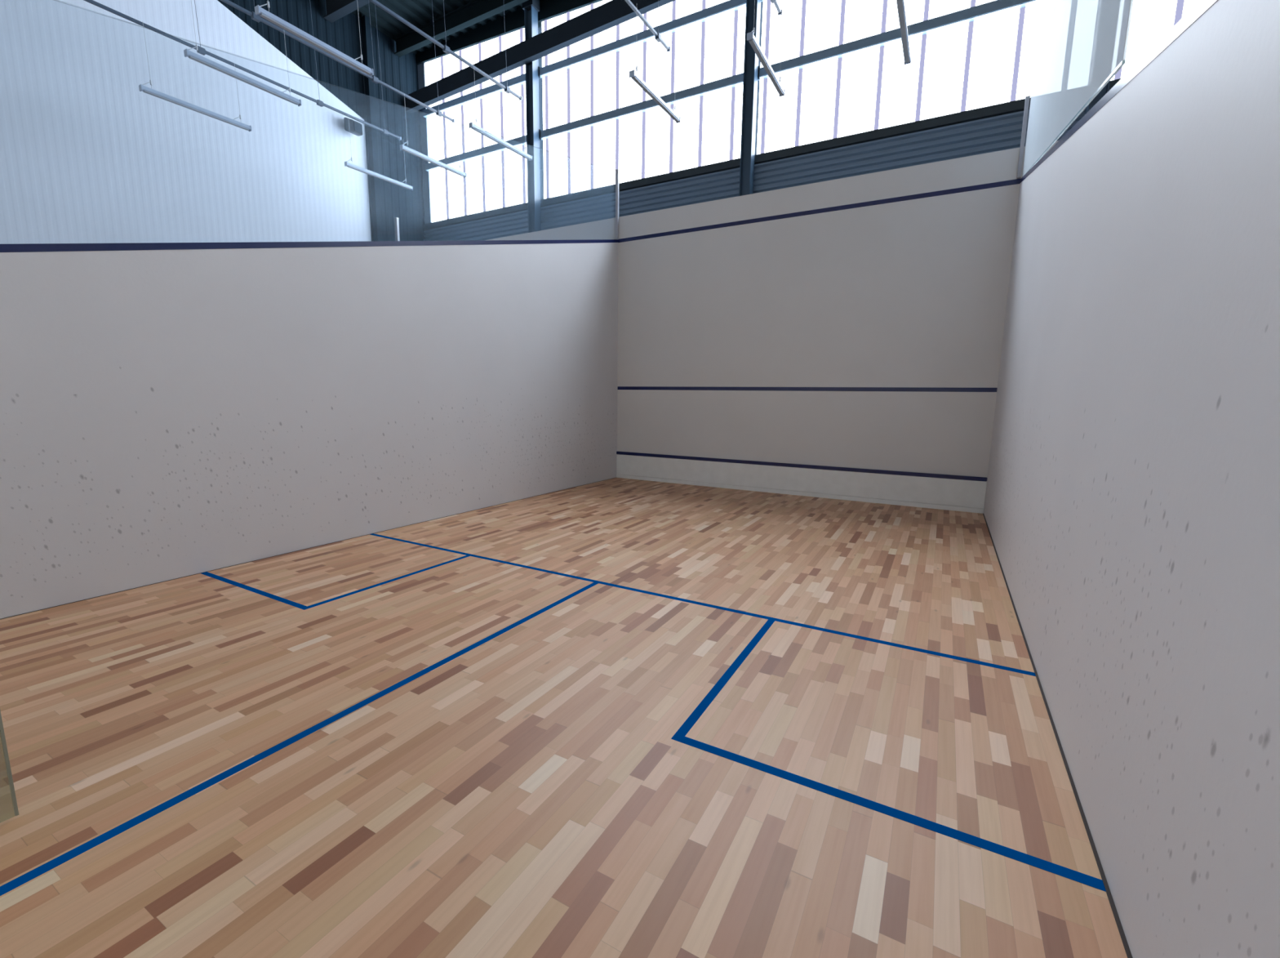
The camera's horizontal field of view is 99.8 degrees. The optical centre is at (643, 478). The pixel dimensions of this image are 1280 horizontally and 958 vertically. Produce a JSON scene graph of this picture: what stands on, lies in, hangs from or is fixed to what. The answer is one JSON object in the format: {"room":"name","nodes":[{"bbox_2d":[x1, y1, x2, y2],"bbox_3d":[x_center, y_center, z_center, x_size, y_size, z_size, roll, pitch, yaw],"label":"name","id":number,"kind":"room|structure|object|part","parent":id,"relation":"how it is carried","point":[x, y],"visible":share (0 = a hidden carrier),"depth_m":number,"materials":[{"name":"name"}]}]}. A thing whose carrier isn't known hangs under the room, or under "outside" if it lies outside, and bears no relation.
{"room":"sports hall","nodes":[
{"label":"sports hall","id":0,"kind":"room"},
{"bbox_2d":[0,0,371,244],"bbox_3d":[-10.494,-4.470,5.848,0.051,10.050,16.330,6,10,29],"label":"wall","id":1,"kind":"structure","parent":0,"point":[87,156],"depth_m":9.33,"materials":[{"name":"white metal"}]},
{"bbox_2d":[343,116,362,136],"bbox_3d":[-6.505,-7.893,12.079,0.345,0.328,0.331,6,10,29],"label":"wall speaker","id":2,"kind":"object","parent":1,"relation":"attached to","point":[354,127],"visible":1,"depth_m":11.96,"materials":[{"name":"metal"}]},
{"bbox_2d":[354,120,362,133],"bbox_3d":[-6.359,-7.835,12.006,0.009,0.192,0.180,6,10,29],"label":"grille","id":3,"kind":"object","parent":2,"relation":"attached to","point":[357,126],"depth_m":12.00,"materials":[{"name":"metal"}]},
{"bbox_2d":[0,239,618,618],"bbox_3d":[-2.929,-1.721,6.514,0.103,4.625,9.750,6,10,29],"label":"wall","id":4,"kind":"structure","parent":0,"point":[169,411],"depth_m":5.28,"materials":[{"name":"paint"}]},
{"bbox_2d":[394,217,399,240],"bbox_3d":[-6.064,-5.910,13.273,0.098,0.990,0.068,6,10,29],"label":"post","id":5,"kind":"object","parent":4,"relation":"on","point":[396,219],"visible":0.67,"depth_m":13.22,"materials":[{"name":"grey metal"}]},
{"bbox_2d":[615,168,619,239],"bbox_3d":[-0.502,-5.221,10.248,0.058,1.230,0.058,6,10,29],"label":"post","id":6,"kind":"object","parent":4,"relation":"on","point":[617,171],"visible":1,"depth_m":10.23,"materials":[{"name":"grey metal"}]},
{"bbox_2d":[217,0,425,240],"bbox_3d":[-10.080,-4.730,6.601,0.010,10.350,18.200,6,10,29],"label":"wall","id":7,"kind":"structure","parent":0,"point":[345,83],"depth_m":12.77,"materials":[{"name":"grey metal"}]},
{"bbox_2d":[360,14,381,240],"bbox_3d":[-6.386,-5.493,12.959,0.150,10.050,0.100,6,10,29],"label":"wall column","id":8,"kind":"structure","parent":7,"relation":"attached to","point":[365,24],"depth_m":12.52,"materials":[{"name":"grey metal"}]},
{"bbox_2d":[351,0,522,54],"bbox_3d":[-1.254,-8.710,0.954,20.365,0.060,18.600,6,10,29],"label":"ceiling","id":9,"kind":"structure","parent":0,"point":[418,13],"depth_m":12.10,"materials":[{"name":"grey metal"}]},
{"bbox_2d":[84,0,401,140],"bbox_3d":[-6.766,-8.226,8.406,0.064,3.263,6.610,6,10,29],"label":"rail","id":10,"kind":"object","parent":9,"relation":"hanging from","point":[202,51],"visible":0.97,"depth_m":8.81,"materials":[{"name":"metal"}]},
{"bbox_2d":[138,24,252,131],"bbox_3d":[-6.946,-6.214,8.350,0.080,0.964,1.436,6,11,29],"label":"lamp","id":11,"kind":"object","parent":10,"relation":"hanging from","point":[144,89],"visible":1,"depth_m":8.33,"materials":[{"name":"metal"}]},
{"bbox_2d":[142,90,248,130],"bbox_3d":[-6.948,-5.747,8.430,0.054,0.013,1.360,6,11,29],"label":"diffuser","id":12,"kind":"object","parent":11,"relation":"attached to","point":[153,93],"depth_m":8.38,"materials":[{"name":"white plastic"}]},
{"bbox_2d":[344,121,413,190],"bbox_3d":[-5.417,-6.664,11.021,0.080,0.964,1.496,6,11,29],"label":"lamp","id":13,"kind":"object","parent":10,"relation":"hanging from","point":[352,166],"visible":1,"depth_m":11.00,"materials":[{"name":"metal"}]},
{"bbox_2d":[346,165,411,189],"bbox_3d":[-5.419,-6.197,11.101,0.054,0.013,1.420,6,11,29],"label":"diffuser","id":14,"kind":"object","parent":13,"relation":"attached to","point":[355,167],"depth_m":11.06,"materials":[{"name":"white plastic"}]},
{"bbox_2d":[220,0,454,122],"bbox_3d":[-5.359,-8.089,7.636,0.064,3.263,6.610,6,10,29],"label":"rail","id":15,"kind":"object","parent":9,"relation":"hanging from","point":[257,18],"visible":0.98,"depth_m":8.62,"materials":[{"name":"metal"}]},
{"bbox_2d":[183,0,302,106],"bbox_3d":[-5.591,-6.070,7.529,0.080,0.964,1.436,6,11,29],"label":"lamp","id":16,"kind":"object","parent":15,"relation":"hanging from","point":[190,55],"visible":1,"depth_m":7.51,"materials":[{"name":"metal"}]},
{"bbox_2d":[188,56,298,105],"bbox_3d":[-5.593,-5.604,7.608,0.054,0.013,1.360,6,11,29],"label":"diffuser","id":17,"kind":"object","parent":16,"relation":"attached to","point":[198,59],"depth_m":7.55,"materials":[{"name":"white plastic"}]},
{"bbox_2d":[400,93,466,177],"bbox_3d":[-4.004,-6.532,10.281,0.080,0.964,1.496,6,11,29],"label":"lamp","id":18,"kind":"object","parent":15,"relation":"hanging from","point":[402,147],"visible":1,"depth_m":10.25,"materials":[{"name":"metal"}]},
{"bbox_2d":[402,149,464,176],"bbox_3d":[-4.006,-6.065,10.361,0.054,0.013,1.420,6,11,29],"label":"diffuser","id":19,"kind":"object","parent":18,"relation":"attached to","point":[412,152],"depth_m":10.32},
{"bbox_2d":[323,0,370,22],"bbox_3d":[1.923,-9.267,6.776,19.950,0.500,0.180,6,10,29],"label":"roof purlin","id":20,"kind":"structure","parent":9,"relation":"attached to","point":[336,10],"depth_m":11.34,"materials":[{"name":"metal"}]},
{"bbox_2d":[368,0,522,100],"bbox_3d":[-3.829,-7.940,6.798,0.064,3.263,6.610,6,10,29],"label":"rail","id":21,"kind":"object","parent":9,"relation":"hanging from","point":[446,49],"visible":1,"depth_m":8.36,"materials":[{"name":"metal"}]},
{"bbox_2d":[254,0,373,76],"bbox_3d":[-4.096,-5.933,6.731,0.080,0.964,1.436,6,11,29],"label":"lamp","id":22,"kind":"object","parent":21,"relation":"hanging from","point":[260,11],"visible":1,"depth_m":6.71,"materials":[{"name":"metal"}]},
{"bbox_2d":[468,80,532,160],"bbox_3d":[-2.492,-6.385,9.453,0.080,0.964,1.496,6,11,29],"label":"lamp","id":23,"kind":"object","parent":21,"relation":"hanging from","point":[471,125],"visible":1,"depth_m":9.43,"materials":[{"name":"metal"}]},
{"bbox_2d":[471,127,530,159],"bbox_3d":[-2.494,-5.918,9.533,0.054,0.013,1.420,6,11,29],"label":"diffuser","id":24,"kind":"object","parent":23,"relation":"attached to","point":[478,130],"depth_m":9.48,"materials":[{"name":"white plastic"}]},
{"bbox_2d":[393,0,528,57],"bbox_3d":[2.751,-9.563,8.234,19.950,0.330,0.140,6,10,29],"label":"roof purlin","id":25,"kind":"structure","parent":9,"relation":"attached to","point":[473,12],"depth_m":12.06,"materials":[{"name":"grey metal"}]},
{"bbox_2d":[624,0,670,52],"bbox_3d":[-1.190,-7.684,5.353,0.064,3.263,6.610,6,10,29],"label":"rail","id":26,"kind":"object","parent":9,"relation":"hanging from","point":[657,36],"visible":1,"depth_m":7.91,"materials":[{"name":"metal"}]},
{"bbox_2d":[629,51,680,123],"bbox_3d":[0.200,-6.123,7.979,0.080,0.964,1.496,6,11,29],"label":"lamp","id":27,"kind":"object","parent":26,"relation":"hanging from","point":[633,74],"visible":1,"depth_m":7.95,"materials":[{"name":"metal"}]},
{"bbox_2d":[631,76,678,121],"bbox_3d":[0.198,-5.657,8.058,0.054,0.013,1.420,6,11,29],"label":"diffuser","id":28,"kind":"object","parent":27,"relation":"attached to","point":[637,80],"depth_m":7.98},
{"bbox_2d":[770,0,782,15],"bbox_3d":[0.339,-7.535,4.515,0.064,3.263,6.610,6,10,29],"label":"rail","id":29,"kind":"object","parent":9,"relation":"hanging from","point":[775,2],"visible":1,"depth_m":7.45,"materials":[{"name":"metal"}]},
{"bbox_2d":[746,0,785,96],"bbox_3d":[1.668,-5.981,7.175,0.080,0.964,1.496,6,11,29],"label":"lamp","id":30,"kind":"object","parent":29,"relation":"hanging from","point":[751,37],"visible":1,"depth_m":7.12,"materials":[{"name":"metal"}]},
{"bbox_2d":[748,39,782,95],"bbox_3d":[1.666,-5.514,7.254,0.054,0.013,1.420,6,11,29],"label":"diffuser","id":31,"kind":"object","parent":30,"relation":"attached to","point":[756,47],"depth_m":7.17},
{"bbox_2d":[522,0,541,232],"bbox_3d":[-2.474,-5.332,12.264,0.280,10.050,0.260,6,10,29],"label":"steel column","id":32,"kind":"structure","parent":0,"point":[531,7],"depth_m":11.85,"materials":[{"name":"grey metal"}]},
{"bbox_3d":[-2.411,-10.165,11.521,0.280,0.230,0.240,6,10,29],"label":"cap plate","id":33,"kind":"part","parent":32,"relation":"part of","materials":[{"name":"metal"}]},
{"bbox_2d":[404,0,675,113],"bbox_3d":[0.064,-9.029,10.098,13.540,0.952,0.140,6,10,29],"label":"steel beam","id":34,"kind":"structure","parent":32,"relation":"attached to","point":[612,13],"depth_m":11.32,"materials":[{"name":"grey metal"}]},
{"bbox_2d":[0,477,1132,957],"bbox_3d":[-0.096,0.938,5.058,20.100,0.124,10.220,6,10,29],"label":"floor","id":35,"kind":"structure","parent":0,"point":[615,717],"depth_m":2.53,"materials":[{"name":"brown wood"}]},
{"bbox_2d":[537,0,763,199],"bbox_3d":[3.024,-4.918,9.715,20.300,10.150,0.130,6,10,29],"label":"wall","id":36,"kind":"structure","parent":0,"point":[540,28],"depth_m":12.09,"materials":[{"name":"metal"}]},
{"bbox_2d":[417,62,431,238],"bbox_3d":[-5.637,-5.686,14.302,0.240,10.050,0.120,6,10,29],"label":"trim","id":37,"kind":"structure","parent":36,"relation":"attached to","point":[421,67],"depth_m":13.83,"materials":[{"name":"metal"}]},
{"bbox_2d":[422,27,527,222],"bbox_3d":[-3.966,-8.415,12.878,3.580,3.880,0.180,6,10,29],"label":"window","id":38,"kind":"structure","parent":36,"relation":"in","point":[496,178],"depth_m":12.95,"materials":[{"name":"glass"}]},
{"bbox_3d":[-3.976,-9.063,12.744,3.580,0.150,0.100,6,10,29],"label":"rail","id":39,"kind":"part","parent":38,"relation":"part of","materials":[{"name":"metal"}]},
{"bbox_3d":[-3.994,-7.817,12.934,3.580,0.150,0.100,6,10,29],"label":"rail","id":40,"kind":"part","parent":38,"relation":"part of","materials":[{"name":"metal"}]},
{"bbox_2d":[415,0,603,64],"bbox_3d":[3.052,-9.318,8.880,20.000,1.100,0.170,6,10,29],"label":"trim","id":41,"kind":"structure","parent":36,"relation":"attached to","point":[511,22],"depth_m":12.19,"materials":[{"name":"grey metal"}]},
{"bbox_2d":[539,0,746,199],"bbox_3d":[-0.169,-8.046,10.798,4.830,3.880,0.180,6,10,29],"label":"window","id":42,"kind":"structure","parent":36,"relation":"in","point":[597,122],"depth_m":10.78,"materials":[{"name":"glass"}]},
{"bbox_3d":[-0.197,-7.448,10.854,4.830,0.150,0.100,6,10,29],"label":"rail","id":43,"kind":"part","parent":42,"relation":"part of","materials":[{"name":"metal"}]},
{"bbox_3d":[-0.179,-8.694,10.664,4.830,0.150,0.100,6,10,29],"label":"rail","id":44,"kind":"part","parent":42,"relation":"part of","materials":[{"name":"metal"}]},
{"bbox_2d":[422,78,1120,230],"bbox_3d":[2.995,-5.762,9.408,20.000,0.130,0.220,6,10,29],"label":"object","id":45,"kind":"structure","parent":36,"relation":"attached to","point":[1017,105],"depth_m":9.58,"materials":[{"name":"grey metal"}]},
{"bbox_2d":[756,0,1056,154],"bbox_3d":[4.174,-7.624,8.419,4.830,3.880,0.180,6,10,29],"label":"window","id":46,"kind":"structure","parent":36,"relation":"in","point":[842,70],"depth_m":8.73,"materials":[{"name":"glass"}]},
{"bbox_3d":[4.146,-7.026,8.475,4.830,0.150,0.100,6,10,29],"label":"rail","id":47,"kind":"part","parent":46,"relation":"part of","materials":[{"name":"metal"}]},
{"bbox_2d":[1110,0,1199,80],"bbox_3d":[8.517,-7.202,6.040,4.830,3.880,0.180,6,10,29],"label":"window","id":48,"kind":"structure","parent":36,"relation":"in","point":[1151,20],"depth_m":7.22,"materials":[{"name":"glass"}]},
{"bbox_2d":[738,0,761,195],"bbox_3d":[1.869,-4.910,9.885,0.280,10.050,0.260,6,10,29],"label":"steel column","id":49,"kind":"structure","parent":0,"point":[751,68],"depth_m":9.58,"materials":[{"name":"grey metal"}]},
{"bbox_2d":[423,108,1085,240],"bbox_3d":[2.954,-4.757,9.512,20.000,1.890,0.050,6,10,29],"label":"cladding","id":50,"kind":"object","parent":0,"point":[1001,132],"visible":0.21,"depth_m":9.64,"materials":[{"name":"grey metal"}]},
{"bbox_2d":[488,140,1058,508],"bbox_3d":[2.495,-2.245,9.118,20.000,5.030,0.163,6,10,29],"label":"wall","id":51,"kind":"structure","parent":0,"point":[856,321],"depth_m":8.74,"materials":[{"name":"paint"}]},
{"bbox_2d":[616,451,987,513],"bbox_3d":[2.241,-0.031,9.466,6.392,0.540,0.032,6,10,29],"label":"board","id":52,"kind":"object","parent":51,"relation":"attached to","point":[959,491],"visible":1,"depth_m":9.10,"materials":[{"name":"white paint"}]},
{"bbox_2d":[896,0,911,64],"bbox_3d":[3.118,-5.840,6.380,0.080,0.964,1.496,6,11,29],"label":"lamp","id":53,"kind":"object","parent":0,"point":[900,3],"visible":1,"depth_m":6.47,"materials":[{"name":"metal"}]},
{"bbox_2d":[1084,80,1110,114],"bbox_3d":[6.213,-4.487,7.506,0.280,10.050,0.260,6,10,29],"label":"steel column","id":54,"kind":"structure","parent":0,"point":[1105,89],"depth_m":7.37,"materials":[{"name":"grey metal"}]},
{"bbox_2d":[983,0,1279,957],"bbox_3d":[2.749,-1.169,3.405,0.103,4.625,9.750,6,10,29],"label":"wall","id":55,"kind":"structure","parent":0,"point":[1131,510],"depth_m":1.70,"materials":[{"name":"paint"}]},
{"bbox_2d":[1016,95,1030,178],"bbox_3d":[5.078,-4.564,7.208,0.053,1.000,0.058,6,10,29],"label":"post","id":56,"kind":"object","parent":55,"relation":"on","point":[1027,98],"visible":1,"depth_m":7.19,"materials":[{"name":"grey metal"}]},
{"bbox_2d":[1022,0,1133,177],"bbox_3d":[3.767,-3.607,4.903,0.014,2.356,5.440,6,10,29],"label":"glass screen","id":57,"kind":"object","parent":55,"relation":"on","point":[1085,46],"visible":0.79,"depth_m":4.19,"materials":[{"name":"clear glass"}]},
{"bbox_3d":[-2.473,0.385,0.934,6.400,2.110,0.012,6,10,29],"label":"wall","id":58,"kind":"structure","parent":0,"visible":0},
{"bbox_2d":[0,710,18,815],"bbox_3d":[-2.582,0.340,1.517,0.103,2.038,0.897,6,10,29],"label":"door","id":59,"kind":"structure","parent":58,"relation":"in","point":[2,729],"depth_m":2.04,"materials":[{"name":"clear glass"}]}
]}

